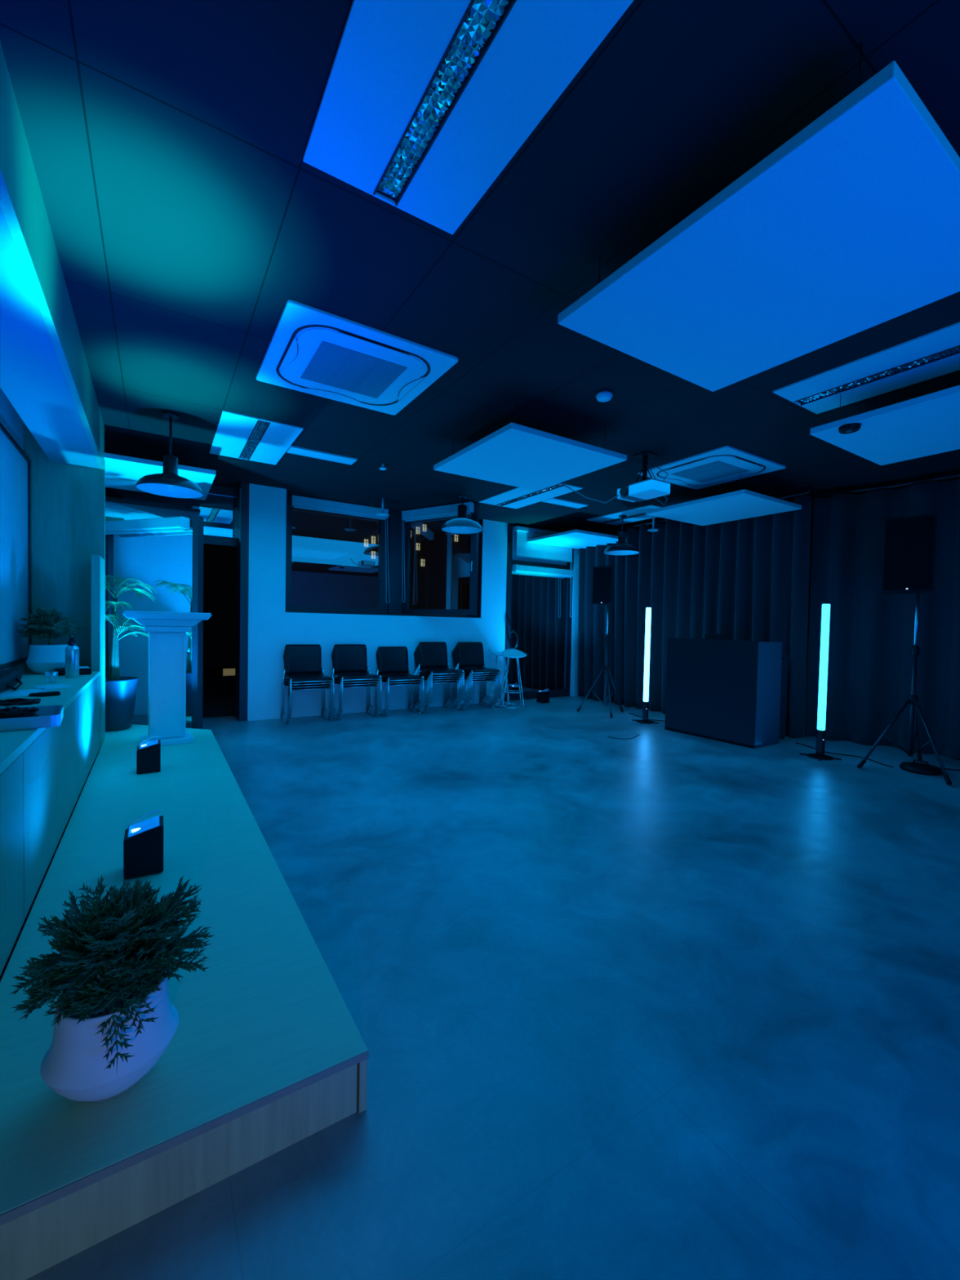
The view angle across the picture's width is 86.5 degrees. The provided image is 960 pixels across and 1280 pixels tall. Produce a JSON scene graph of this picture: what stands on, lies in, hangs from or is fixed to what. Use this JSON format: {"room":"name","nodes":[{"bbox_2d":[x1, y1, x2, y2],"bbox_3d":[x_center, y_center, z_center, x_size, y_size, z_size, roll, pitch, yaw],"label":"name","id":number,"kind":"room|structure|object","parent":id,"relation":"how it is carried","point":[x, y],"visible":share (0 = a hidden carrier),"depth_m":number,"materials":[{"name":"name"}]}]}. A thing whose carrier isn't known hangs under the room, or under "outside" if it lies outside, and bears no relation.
{"room":"entertainment venue","nodes":[
{"label":"entertainment venue","id":0,"kind":"room"},
{"bbox_2d":[0,387,24,673],"bbox_3d":[-2.015,-0.272,1.021,0.590,2.700,9.900,0,2,-32],"label":"wall","id":1,"kind":"structure","parent":0,"point":[10,419],"depth_m":3.60,"materials":[{"name":"white paint"}]},
{"bbox_2d":[0,422,31,669],"bbox_3d":[-2.238,-0.529,1.971,0.040,1.530,4.620,0,2,-32],"label":"whiteboard","id":2,"kind":"object","parent":1,"relation":"attached to","point":[15,599],"visible":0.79,"depth_m":3.49,"materials":[{"name":"white"}]},
{"bbox_2d":[22,421,105,756],"bbox_3d":[-3.497,-0.388,3.963,0.940,2.700,0.060,0,2,-32],"label":"wall","id":3,"kind":"structure","parent":0,"point":[68,501],"depth_m":4.05,"materials":[{"name":"white paint"}]},
{"bbox_2d":[0,42,104,469],"bbox_3d":[-1.008,-1.417,0.605,0.340,0.345,8.200,0,2,-32],"label":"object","id":4,"kind":"structure","parent":3,"relation":"attached to","point":[45,375],"depth_m":2.21,"materials":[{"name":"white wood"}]},
{"bbox_2d":[90,554,104,749],"bbox_3d":[-3.010,0.088,4.019,0.055,1.475,0.400,0,2,-32],"label":"trim","id":5,"kind":"structure","parent":3,"relation":"attached to","point":[97,562],"depth_m":3.86,"materials":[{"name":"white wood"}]},
{"bbox_2d":[40,962,178,1101],"bbox_3d":[-0.798,0.854,1.112,0.244,0.206,0.244,0,2,-32],"label":"planter","id":6,"kind":"object","parent":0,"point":[73,1067],"depth_m":1.03,"materials":[{"name":"white ceramic"}]},
{"bbox_2d":[105,676,138,731],"bbox_3d":[-3.305,0.575,4.599,0.380,0.457,0.380,0,2,-32],"label":"planter","id":7,"kind":"object","parent":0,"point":[120,691],"depth_m":4.51,"materials":[{"name":"ceramic"}]},
{"bbox_2d":[247,483,579,714],"bbox_3d":[-0.393,-0.424,7.465,5.565,2.700,0.390,0,2,-32],"label":"wall","id":8,"kind":"structure","parent":0,"point":[270,628],"depth_m":6.34,"materials":[{"name":"white paint"}]},
{"bbox_2d":[105,515,190,534],"bbox_3d":[-3.236,-1.088,4.885,1.085,0.122,0.094,2,2,18],"label":"roller blind","id":9,"kind":"object","parent":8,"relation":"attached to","point":[174,523],"visible":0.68,"depth_m":4.81,"materials":[{"name":"white plastic"}]},
{"bbox_2d":[105,482,248,728],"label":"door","id":10,"kind":"structure","parent":8,"relation":"in","point":[170,562],"depth_m":5.09,"materials":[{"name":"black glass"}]},
{"bbox_2d":[284,488,483,617],"bbox_3d":[-1.233,-1.054,6.907,2.743,1.444,0.389,0,2,-32],"label":"window","id":11,"kind":"structure","parent":8,"relation":"in","point":[392,573],"depth_m":7.00,"materials":[{"name":"black metal"}]},
{"bbox_2d":[290,494,389,603],"bbox_3d":[-1.785,-1.138,6.616,1.278,1.272,0.105,0,2,-32],"label":"roller blind","id":12,"kind":"object","parent":11,"relation":"attached to","point":[296,501],"visible":0.98,"depth_m":6.54,"materials":[{"name":"fabric"}]},
{"bbox_2d":[401,501,474,602],"bbox_3d":[-0.587,-1.120,6.710,1.120,1.252,0.105,2,2,33],"label":"roller blind","id":13,"kind":"object","parent":11,"relation":"attached to","point":[448,510],"visible":1,"depth_m":6.68,"materials":[{"name":"fabric"}]},
{"bbox_2d":[401,502,479,615],"bbox_3d":[-0.557,-1.040,6.762,1.212,1.415,0.104,2,2,33],"label":"window","id":14,"kind":"structure","parent":11,"relation":"attached to","point":[473,611],"depth_m":6.64,"materials":[{"name":"black metal"}]},
{"bbox_2d":[247,691,577,720],"bbox_3d":[-0.418,0.897,7.267,5.315,0.070,0.012,0,2,-32],"label":"baseboard","id":15,"kind":"structure","parent":8,"relation":"attached to","point":[401,706],"depth_m":6.46,"materials":[{"name":"white paint"}]},
{"bbox_2d":[503,523,573,701],"bbox_3d":[0.971,-0.414,8.082,1.350,2.698,0.210,0,2,-32],"label":"door","id":16,"kind":"structure","parent":8,"relation":"in","point":[538,620],"depth_m":8.12,"materials":[{"name":"white paint"}]},
{"bbox_2d":[513,525,572,617],"bbox_3d":[1.022,-1.044,8.034,1.168,1.352,0.105,0,2,-32],"label":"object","id":17,"kind":"structure","parent":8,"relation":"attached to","point":[525,548],"depth_m":7.93,"materials":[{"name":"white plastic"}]},
{"bbox_2d":[512,564,573,577],"bbox_3d":[1.012,-1.080,8.039,1.168,0.122,0.094,0,2,-32],"label":"roller blind","id":18,"kind":"object","parent":8,"relation":"attached to","point":[523,569],"visible":1,"depth_m":7.98,"materials":[{"name":"white plastic"}]},
{"bbox_2d":[0,0,959,533],"bbox_3d":[1.204,-1.670,2.916,8.150,0.120,10.150,0,2,-32],"label":"ceiling","id":19,"kind":"structure","parent":0,"point":[167,140],"depth_m":2.02,"materials":[{"name":"black paint"}]},
{"bbox_2d":[103,446,215,500],"bbox_3d":[-3.129,-1.623,4.737,1.105,0.260,1.160,0,2,-32],"label":"panel","id":20,"kind":"object","parent":19,"relation":"hanging from","point":[122,472],"visible":0.41,"depth_m":4.52,"materials":[{"name":"white fabric"}]},
{"bbox_2d":[135,411,203,498],"bbox_3d":[-2.352,-1.422,3.876,0.442,0.580,0.442,0,2,-32],"label":"pendant lamp","id":21,"kind":"object","parent":19,"relation":"hanging from","point":[168,483],"visible":1,"depth_m":3.86,"materials":[{"name":"metal"}]},
{"bbox_2d":[208,410,303,465],"bbox_3d":[-1.960,-1.711,4.402,0.580,0.017,1.130,0,2,-32],"label":"recessed light","id":22,"kind":"object","parent":19,"relation":"in","point":[239,436],"visible":1,"depth_m":4.30,"materials":[{"name":"white metal"}]},
{"bbox_2d":[286,445,357,464],"bbox_3d":[-1.461,-1.711,4.736,0.600,0.014,0.180,0,2,-32],"label":"recessed light","id":23,"kind":"object","parent":19,"relation":"in","point":[292,450],"visible":1,"depth_m":4.72,"materials":[{"name":"white plastic"}]},
{"bbox_2d":[256,299,457,415],"bbox_3d":[-0.774,-1.639,3.102,0.950,0.034,0.950,0,2,-32],"label":"air conditioner","id":24,"kind":"object","parent":19,"relation":"attached to","point":[311,350],"visible":1,"depth_m":2.98,"materials":[{"name":"white plastic"}]},
{"bbox_2d":[300,340,407,398],"bbox_3d":[-0.774,-1.624,3.102,0.500,0.004,0.500,0,2,-32],"label":"grille","id":25,"kind":"object","parent":24,"relation":"attached to","point":[331,364],"depth_m":3.07,"materials":[{"name":"plastic"}]},
{"bbox_2d":[441,493,482,533],"bbox_3d":[-0.211,-1.524,6.106,0.494,0.415,0.494,0,2,-32],"label":"pendant lamp","id":26,"kind":"object","parent":19,"relation":"hanging from","point":[460,525],"visible":1,"depth_m":6.06,"materials":[{"name":"metal"}]},
{"bbox_2d":[302,0,633,235],"bbox_3d":[-0.036,-1.583,1.365,0.575,0.017,1.175,0,2,-32],"label":"recessed light","id":27,"kind":"object","parent":19,"relation":"in","point":[424,104],"visible":1,"depth_m":1.47,"materials":[{"name":"white metal"}]},
{"bbox_2d":[433,399,626,490],"bbox_3d":[0.373,-1.531,4.089,1.095,0.260,1.110,0,2,-32],"label":"panel","id":28,"kind":"object","parent":19,"relation":"hanging from","point":[515,455],"visible":1,"depth_m":3.94,"materials":[{"name":"white fabric"}]},
{"bbox_2d":[478,483,582,508],"bbox_3d":[0.561,-1.704,6.020,0.590,0.017,1.240,0,2,-32],"label":"recessed light","id":29,"kind":"object","parent":19,"relation":"in","point":[517,497],"visible":0.94,"depth_m":6.03,"materials":[{"name":"white metal"}]},
{"bbox_2d":[542,497,588,508],"bbox_3d":[1.063,-1.705,6.356,0.600,0.014,0.190,0,2,-32],"label":"recessed light","id":30,"kind":"object","parent":19,"relation":"in","point":[553,500],"visible":0.96,"depth_m":6.35,"materials":[{"name":"white plastic"}]},
{"bbox_2d":[527,527,617,549],"bbox_3d":[1.466,-1.612,7.682,1.100,0.260,1.110,0,2,-32],"label":"panel","id":31,"kind":"object","parent":19,"relation":"hanging from","point":[575,539],"visible":0.8,"depth_m":7.53,"materials":[{"name":"white fabric"}]},
{"bbox_2d":[595,389,613,402],"bbox_3d":[0.820,-1.608,3.369,0.110,0.045,0.110,0,2,-32],"label":"smoke detector","id":32,"kind":"object","parent":19,"relation":"attached to","point":[605,395],"visible":1,"depth_m":3.34,"materials":[{"name":"white plastic"}]},
{"bbox_2d":[560,450,670,505],"bbox_3d":[1.182,-1.444,4.676,1.063,0.434,0.394,2,2,24],"label":"projector","id":33,"kind":"object","parent":19,"relation":"hanging from","point":[646,489],"visible":0.98,"depth_m":4.52,"materials":[{"name":"white plastic"}]},
{"bbox_2d":[604,515,639,555],"bbox_3d":[1.946,-1.451,6.980,0.474,0.520,0.474,0,2,-32],"label":"pendant lamp","id":34,"kind":"object","parent":19,"relation":"hanging from","point":[621,548],"visible":0.99,"depth_m":6.93,"materials":[{"name":"metal"}]},
{"bbox_2d":[586,504,661,525],"bbox_3d":[2.088,-1.700,7.001,0.600,0.017,1.140,0,2,-32],"label":"recessed light","id":35,"kind":"object","parent":19,"relation":"in","point":[636,514],"visible":0.68,"depth_m":7.04,"materials":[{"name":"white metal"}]},
{"bbox_2d":[577,485,812,737],"bbox_3d":[2.571,-0.352,6.919,0.227,2.688,3.461,0,2,-31],"label":"curtain","id":36,"kind":"object","parent":19,"relation":"hanging from","point":[746,579],"visible":0.76,"depth_m":6.53,"materials":[{"name":"black fabric"}]},
{"bbox_2d":[638,445,786,489],"bbox_3d":[2.215,-1.629,4.915,0.950,0.034,0.950,0,2,-32],"label":"air conditioner","id":37,"kind":"object","parent":19,"relation":"attached to","point":[726,464],"visible":0.99,"depth_m":4.80,"materials":[{"name":"white plastic"}]},
{"bbox_2d":[671,460,749,482],"bbox_3d":[2.214,-1.614,4.916,0.500,0.004,0.500,0,2,-32],"label":"grille","id":38,"kind":"object","parent":37,"relation":"attached to","point":[716,469],"depth_m":4.89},
{"bbox_2d":[645,478,801,525],"bbox_3d":[2.626,-1.526,5.554,1.060,0.260,1.150,0,2,-32],"label":"panel","id":39,"kind":"object","parent":19,"relation":"hanging from","point":[744,504],"visible":0.95,"depth_m":5.41,"materials":[{"name":"white fabric"}]},
{"bbox_2d":[557,41,959,391],"bbox_3d":[1.114,-1.454,1.970,1.105,0.260,1.175,0,2,-32],"label":"panel","id":40,"kind":"object","parent":19,"relation":"hanging from","point":[850,226],"visible":1,"depth_m":1.75,"materials":[{"name":"white fabric"}]},
{"bbox_2d":[773,321,959,413],"bbox_3d":[2.447,-1.576,2.944,0.580,0.017,1.180,0,2,-32],"label":"recessed light","id":41,"kind":"object","parent":19,"relation":"in","point":[935,353],"visible":1,"depth_m":3.01,"materials":[{"name":"white metal"}]},
{"bbox_2d":[804,473,959,759],"bbox_3d":[5.260,-0.195,3.443,0.348,2.688,5.403,0,2,-35],"label":"curtain","id":42,"kind":"object","parent":19,"relation":"hanging from","point":[872,630],"visible":0.84,"depth_m":5.19,"materials":[{"name":"black fabric"}]},
{"bbox_2d":[809,385,959,465],"bbox_3d":[2.917,-1.450,3.155,1.100,0.260,1.105,0,2,-32],"label":"panel","id":43,"kind":"object","parent":19,"relation":"hanging from","point":[928,424],"visible":0.94,"depth_m":3.25,"materials":[{"name":"white fabric"}]},
{"bbox_2d":[838,422,861,434],"bbox_3d":[2.310,-1.319,3.188,0.116,0.031,0.116,0,2,-32],"label":"round sensor","id":44,"kind":"object","parent":43,"relation":"attached to","point":[851,428],"visible":1,"depth_m":3.16,"materials":[{"name":"black plastic"}]},
{"bbox_2d":[26,695,959,1279],"bbox_3d":[0.489,1.151,2.444,9.850,0.120,9.920,0,2,-32],"label":"floor","id":45,"kind":"structure","parent":0,"point":[658,1003],"depth_m":1.54,"materials":[{"name":"concrete"}]},
{"bbox_2d":[0,671,99,981],"bbox_3d":[-1.039,0.743,0.495,0.500,0.742,7.695,0,2,-32],"label":"cabinet","id":46,"kind":"object","parent":45,"relation":"on","point":[45,772],"depth_m":1.89,"materials":[{"name":"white wood"}]},
{"bbox_2d":[0,669,22,691],"bbox_3d":[-2.575,0.226,2.713,0.181,0.110,0.920,0,2,-32],"label":"bag","id":47,"kind":"object","parent":46,"relation":"on","point":[9,678],"visible":1,"depth_m":2.76,"materials":[{"name":"fabric"}]},
{"bbox_2d":[0,697,40,706],"bbox_3d":[-2.155,0.286,2.343,0.192,0.018,0.180,1,2,5],"label":"cable bundle","id":48,"kind":"object","parent":46,"relation":"on","point":[16,701],"visible":1,"depth_m":2.36,"materials":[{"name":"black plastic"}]},
{"bbox_2d":[0,688,47,697],"bbox_3d":[-2.416,0.279,2.686,0.210,0.002,0.296,0,2,-44],"label":"paper sheet","id":49,"kind":"object","parent":46,"relation":"on","point":[13,693],"visible":0.67,"depth_m":2.69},
{"bbox_2d":[0,705,63,731],"bbox_3d":[-1.785,0.293,1.878,0.380,0.043,0.280,0,2,-37],"label":"cable tray","id":50,"kind":"object","parent":46,"relation":"on","point":[50,716],"visible":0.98,"depth_m":1.85,"materials":[{"name":"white plastic"}]},
{"bbox_2d":[0,706,39,719],"bbox_3d":[-1.799,0.281,1.877,0.276,0.053,0.158,0,2,-32],"label":"pile","id":51,"kind":"object","parent":50,"relation":"in","point":[7,712],"visible":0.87,"depth_m":1.90,"materials":[{"name":"black plastic"}]},
{"bbox_2d":[25,644,68,674],"bbox_3d":[-3.078,0.135,3.646,0.256,0.206,0.256,1,2,0],"label":"planter","id":52,"kind":"object","parent":46,"relation":"on","point":[42,658],"depth_m":3.56,"materials":[{"name":"ceramic"}]},
{"bbox_2d":[17,606,82,674],"bbox_3d":[-3.076,-0.001,3.668,0.328,0.476,0.401,2,2,17],"label":"potted plant","id":53,"kind":"object","parent":46,"relation":"on","point":[42,658],"visible":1,"depth_m":3.57,"materials":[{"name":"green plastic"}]},
{"bbox_2d":[0,671,99,774],"bbox_3d":[-1.031,0.388,0.485,0.500,0.030,7.695,0,2,-32],"label":"countertop","id":54,"kind":"structure","parent":46,"relation":"on","point":[12,743],"depth_m":2.51,"materials":[{"name":"white wood"}]},
{"bbox_2d":[31,684,73,689],"bbox_3d":[-2.470,0.270,2.948,0.210,0.002,0.150,2,2,37],"label":"paper sheet","id":55,"kind":"object","parent":46,"relation":"on","point":[57,686],"visible":1,"depth_m":2.94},
{"bbox_2d":[65,633,79,678],"bbox_3d":[-2.730,0.105,3.415,0.074,0.294,0.074,0,2,-32],"label":"drink bottle","id":56,"kind":"object","parent":46,"relation":"on","point":[72,651],"visible":1,"depth_m":3.39,"materials":[{"name":"metal"}]},
{"bbox_2d":[54,666,91,675],"bbox_3d":[-2.893,0.219,3.625,0.200,0.047,0.180,0,2,-41],"label":"case","id":57,"kind":"object","parent":46,"relation":"on","point":[83,670],"visible":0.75,"depth_m":3.58,"materials":[{"name":"plastic"}]},
{"bbox_2d":[0,724,368,1279],"bbox_3d":[-2.014,0.951,2.950,1.084,0.145,4.833,0,2,-32],"label":"stage","id":58,"kind":"object","parent":45,"relation":"on","point":[265,1053],"visible":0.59,"depth_m":1.21,"materials":[{"name":"brown wood"}]},
{"bbox_2d":[8,875,213,1101],"bbox_3d":[-0.793,0.732,1.119,0.307,0.448,0.334,2,2,11],"label":"potted plant","id":59,"kind":"object","parent":58,"relation":"on","point":[115,1017],"visible":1,"depth_m":1.05,"materials":[{"name":"green plant"}]},
{"bbox_2d":[105,575,157,731],"bbox_3d":[-3.300,0.103,4.599,0.649,1.401,0.678,0,2,-32],"label":"potted palm","id":60,"kind":"object","parent":58,"relation":"on","point":[120,691],"visible":0.66,"depth_m":4.55,"materials":[{"name":"plant"}]},
{"bbox_2d":[123,808,163,879],"bbox_3d":[-1.339,0.810,2.034,0.130,0.218,0.130,0,2,-32],"label":"uplight","id":61,"kind":"object","parent":58,"relation":"on","point":[143,842],"visible":1,"depth_m":1.99,"materials":[{"name":"black plastic"}]},
{"bbox_2d":[136,735,160,773],"bbox_3d":[-2.181,0.754,3.359,0.130,0.218,0.130,0,2,-32],"label":"uplight","id":62,"kind":"object","parent":58,"relation":"on","point":[148,753],"visible":1,"depth_m":3.31,"materials":[{"name":"black plastic"}]},
{"bbox_2d":[122,610,211,746],"bbox_3d":[-2.549,0.303,4.155,0.592,1.058,0.412,0,2,-35],"label":"pedestal","id":63,"kind":"object","parent":58,"relation":"on","point":[166,631],"visible":0.94,"depth_m":4.06,"materials":[{"name":"white plastic"}]},
{"bbox_2d":[280,653,332,724],"bbox_3d":[-2.045,0.544,5.973,0.492,0.780,0.503,0,2,-32],"label":"chair","id":64,"kind":"object","parent":45,"relation":"on","point":[286,684],"visible":0.24,"depth_m":5.86,"materials":[{"name":"silver metal"}]},
{"bbox_2d":[280,653,333,722],"bbox_3d":[-2.029,0.513,5.947,0.492,0.780,0.503,0,2,-32],"label":"chair","id":65,"kind":"object","parent":64,"relation":"on","point":[286,682],"visible":0.27,"depth_m":5.83,"materials":[{"name":"silver metal"}]},
{"bbox_2d":[281,649,333,719],"bbox_3d":[-2.012,0.482,5.921,0.492,0.780,0.503,0,2,-32],"label":"chair","id":66,"kind":"object","parent":65,"relation":"on","point":[286,679],"visible":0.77,"depth_m":5.82,"materials":[{"name":"silver metal"}]},
{"bbox_2d":[281,644,334,717],"bbox_3d":[-1.995,0.451,5.894,0.492,0.780,0.503,0,2,-32],"label":"chair","id":67,"kind":"object","parent":66,"relation":"on","point":[304,661],"visible":1,"depth_m":6.00,"materials":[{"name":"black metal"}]},
{"bbox_2d":[328,653,378,720],"bbox_3d":[-1.564,0.545,6.279,0.492,0.780,0.503,0,2,-32],"label":"chair","id":68,"kind":"object","parent":45,"relation":"on","point":[335,682],"visible":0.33,"depth_m":6.16,"materials":[{"name":"silver metal"}]},
{"bbox_2d":[329,650,379,718],"bbox_3d":[-1.547,0.514,6.252,0.492,0.780,0.503,0,2,-32],"label":"chair","id":69,"kind":"object","parent":68,"relation":"on","point":[335,680],"visible":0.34,"depth_m":6.13,"materials":[{"name":"silver metal"}]},
{"bbox_2d":[331,647,380,715],"bbox_3d":[-1.530,0.483,6.226,0.492,0.780,0.503,0,2,-32],"label":"chair","id":70,"kind":"object","parent":69,"relation":"on","point":[335,677],"visible":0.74,"depth_m":6.12,"materials":[{"name":"silver metal"}]},
{"bbox_2d":[332,644,382,713],"bbox_3d":[-1.514,0.452,6.200,0.492,0.780,0.503,0,2,-32],"label":"chair","id":71,"kind":"object","parent":70,"relation":"on","point":[350,660],"visible":0.98,"depth_m":6.32,"materials":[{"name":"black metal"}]},
{"bbox_2d":[373,652,422,716],"bbox_3d":[-1.074,0.546,6.589,0.492,0.780,0.503,0,2,-32],"label":"chair","id":72,"kind":"object","parent":45,"relation":"on","point":[384,681],"visible":0.29,"depth_m":6.47,"materials":[{"name":"silver metal"}]},
{"bbox_2d":[374,648,422,714],"bbox_3d":[-1.058,0.515,6.563,0.492,0.780,0.503,0,2,-32],"label":"chair","id":73,"kind":"object","parent":72,"relation":"on","point":[383,678],"visible":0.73,"depth_m":6.48,"materials":[{"name":"silver metal"}]},
{"bbox_2d":[375,646,424,712],"bbox_3d":[-1.041,0.484,6.537,0.492,0.780,0.503,0,2,-32],"label":"chair","id":74,"kind":"object","parent":73,"relation":"on","point":[393,660],"visible":0.98,"depth_m":6.65,"materials":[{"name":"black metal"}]},
{"bbox_2d":[412,651,458,713],"bbox_3d":[-0.618,0.548,6.879,0.492,0.780,0.503,0,2,-32],"label":"chair","id":75,"kind":"object","parent":45,"relation":"on","point":[425,679],"visible":0.34,"depth_m":6.80,"materials":[{"name":"silver metal"}]},
{"bbox_2d":[413,648,460,711],"bbox_3d":[-0.598,0.517,6.855,0.492,0.780,0.503,0,2,-32],"label":"chair","id":76,"kind":"object","parent":75,"relation":"on","point":[424,677],"visible":0.32,"depth_m":6.78,"materials":[{"name":"silver metal"}]},
{"bbox_2d":[414,646,461,709],"bbox_3d":[-0.578,0.486,6.830,0.492,0.780,0.503,0,2,-32],"label":"chair","id":77,"kind":"object","parent":76,"relation":"on","point":[420,674],"visible":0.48,"depth_m":6.76,"materials":[{"name":"silver metal"}]},
{"bbox_2d":[416,644,462,706],"bbox_3d":[-0.558,0.455,6.806,0.492,0.780,0.503,0,2,-32],"label":"chair","id":78,"kind":"object","parent":77,"relation":"on","point":[428,672],"visible":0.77,"depth_m":6.73,"materials":[{"name":"silver metal"}]},
{"bbox_2d":[417,641,464,704],"bbox_3d":[-0.538,0.424,6.782,0.492,0.780,0.503,0,2,-32],"label":"chair","id":79,"kind":"object","parent":78,"relation":"on","point":[433,655],"visible":1,"depth_m":6.89,"materials":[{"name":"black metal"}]},
{"bbox_2d":[450,650,495,710],"bbox_3d":[-0.115,0.550,7.168,0.492,0.780,0.503,0,2,-32],"label":"chair","id":80,"kind":"object","parent":45,"relation":"on","point":[453,657],"visible":0.33,"depth_m":7.09,"materials":[{"name":"silver metal"}]},
{"bbox_2d":[452,648,497,708],"bbox_3d":[-0.095,0.519,7.144,0.492,0.780,0.503,0,2,-32],"label":"chair","id":81,"kind":"object","parent":80,"relation":"on","point":[454,652],"visible":0.3,"depth_m":7.07,"materials":[{"name":"silver metal"}]},
{"bbox_2d":[453,646,498,706],"bbox_3d":[-0.075,0.488,7.120,0.492,0.780,0.503,0,2,-32],"label":"chair","id":82,"kind":"object","parent":81,"relation":"on","point":[455,651],"visible":0.38,"depth_m":7.04,"materials":[{"name":"silver metal"}]},
{"bbox_2d":[454,644,500,704],"bbox_3d":[-0.055,0.457,7.096,0.492,0.780,0.503,0,2,-32],"label":"chair","id":83,"kind":"object","parent":82,"relation":"on","point":[457,651],"visible":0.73,"depth_m":7.02,"materials":[{"name":"silver metal"}]},
{"bbox_2d":[456,641,502,702],"bbox_3d":[-0.035,0.426,7.072,0.492,0.780,0.503,0,2,-32],"label":"chair","id":84,"kind":"object","parent":83,"relation":"on","point":[471,655],"visible":0.97,"depth_m":7.19,"materials":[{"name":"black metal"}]},
{"bbox_2d":[487,648,511,706],"bbox_3d":[0.294,0.532,7.427,0.368,0.819,0.404,1,2,6],"label":"bar stool","id":85,"kind":"object","parent":45,"relation":"on","point":[496,653],"visible":0.66,"depth_m":7.34,"materials":[{"name":"white plastic"}]},
{"bbox_2d":[497,648,526,708],"bbox_3d":[0.467,0.540,7.288,0.404,0.819,0.368,1,2,-4],"label":"bar stool","id":86,"kind":"object","parent":45,"relation":"on","point":[510,653],"visible":0.98,"depth_m":7.30,"materials":[{"name":"white plastic"}]},
{"bbox_2d":[536,688,549,702],"bbox_3d":[0.957,0.843,7.736,0.140,0.210,0.140,0,2,-38],"label":"uplight","id":87,"kind":"object","parent":45,"relation":"on","point":[542,696],"visible":1,"depth_m":7.69,"materials":[{"name":"black plastic"}]},
{"bbox_2d":[576,604,623,718],"bbox_3d":[1.732,0.260,6.805,0.603,1.448,0.593,0,2,-32],"label":"speaker stand","id":88,"kind":"object","parent":45,"relation":"on","point":[606,667],"visible":1,"depth_m":6.78,"materials":[{"name":"metal"}]},
{"bbox_2d":[591,565,613,604],"bbox_3d":[1.638,-0.729,6.764,0.256,0.526,0.252,2,2,22],"label":"loudspeaker","id":89,"kind":"object","parent":88,"relation":"on","point":[602,592],"visible":1,"depth_m":6.65,"materials":[{"name":"black plastic"}]},
{"bbox_2d":[631,605,658,724],"bbox_3d":[2.051,0.297,6.266,0.235,1.432,0.235,1,2,-10],"label":"tube","id":90,"kind":"object","parent":45,"relation":"on","point":[648,610],"visible":1,"depth_m":6.24,"materials":[{"name":"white plastic"}]},
{"bbox_2d":[643,607,651,702],"bbox_3d":[2.053,0.180,6.263,0.062,1.155,0.062,0,2,-32],"label":"diffuser","id":91,"kind":"object","parent":90,"relation":"attached to","point":[648,610],"depth_m":6.24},
{"bbox_2d":[664,637,783,748],"bbox_3d":[2.643,0.518,5.556,0.560,1.055,1.030,0,2,-32],"label":"booth","id":92,"kind":"object","parent":45,"relation":"on","point":[728,691],"visible":1,"depth_m":5.23,"materials":[{"name":"black wood"}]},
{"bbox_2d":[799,601,841,760],"bbox_3d":[3.148,0.366,4.678,0.235,1.432,0.235,1,2,-10],"label":"tube","id":93,"kind":"object","parent":45,"relation":"on","point":[820,734],"visible":1,"depth_m":4.66,"materials":[{"name":"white plastic"}]},
{"bbox_2d":[815,728,825,755],"bbox_3d":[3.135,0.945,4.694,0.068,0.236,0.068,0,2,-32],"label":"socket","id":94,"kind":"object","parent":93,"relation":"attached to","point":[820,734],"depth_m":4.67,"materials":[{"name":"black plastic"}]},
{"bbox_2d":[817,604,830,730],"bbox_3d":[3.150,0.249,4.675,0.062,1.155,0.062,0,2,-32],"label":"diffuser","id":95,"kind":"object","parent":93,"relation":"attached to","point":[825,618],"depth_m":4.65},
{"bbox_2d":[857,592,952,785],"bbox_3d":[3.712,0.352,4.273,0.830,1.494,0.594,0,2,-32],"label":"speaker stand","id":96,"kind":"object","parent":45,"relation":"on","point":[913,699],"visible":0.98,"depth_m":4.30,"materials":[{"name":"metal"}]},
{"bbox_2d":[880,514,937,594],"bbox_3d":[3.605,-0.722,4.316,0.336,0.646,0.312,2,2,33],"label":"loudspeaker","id":97,"kind":"object","parent":96,"relation":"on","point":[908,548],"visible":0.95,"depth_m":4.19,"materials":[{"name":"black plastic"}]},
{"bbox_2d":[899,759,942,775],"bbox_3d":[3.713,1.059,4.297,0.280,0.091,0.280,0,2,-32],"label":"weight","id":98,"kind":"object","parent":45,"relation":"on","point":[926,769],"visible":0.99,"depth_m":4.23,"materials":[{"name":"black plastic"}]},
{"bbox_2d":[804,472,959,725],"bbox_3d":[4.490,-0.254,5.149,0.200,2.700,9.900,0,2,-32],"label":"wall","id":99,"kind":"structure","parent":0,"point":[957,477],"depth_m":5.94,"materials":[{"name":"paint"}]},
{"label":"outside","id":100,"kind":"structure","parent":0,"visible":0},
{"bbox_2d":[202,666,235,677],"bbox_3d":[-4.300,3.268,31.024,54.000,0.200,43.270,0,2,-32],"label":"ground","id":101,"kind":"structure","parent":100,"point":[209,672],"depth_m":40.83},
{"bbox_2d":[291,506,468,616],"bbox_3d":[-2.936,-3.577,31.702,21.000,13.500,3.100,0,2,-32],"label":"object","id":102,"kind":"structure","parent":101,"relation":"on","point":[335,556],"depth_m":27.69,"materials":[{"name":"glass"}]},
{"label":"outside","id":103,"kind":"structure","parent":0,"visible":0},
{"bbox_3d":[-3.352,0.930,9.011,10.000,0.100,5.270,0,2,-32],"label":"landing","id":104,"kind":"object","parent":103,"visible":0},
{"bbox_2d":[221,668,235,696],"bbox_3d":[-3.990,0.672,8.150,0.240,0.440,0.120,0,2,-32],"label":"light","id":105,"kind":"object","parent":104,"relation":"on","point":[228,677],"visible":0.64,"depth_m":8.10,"materials":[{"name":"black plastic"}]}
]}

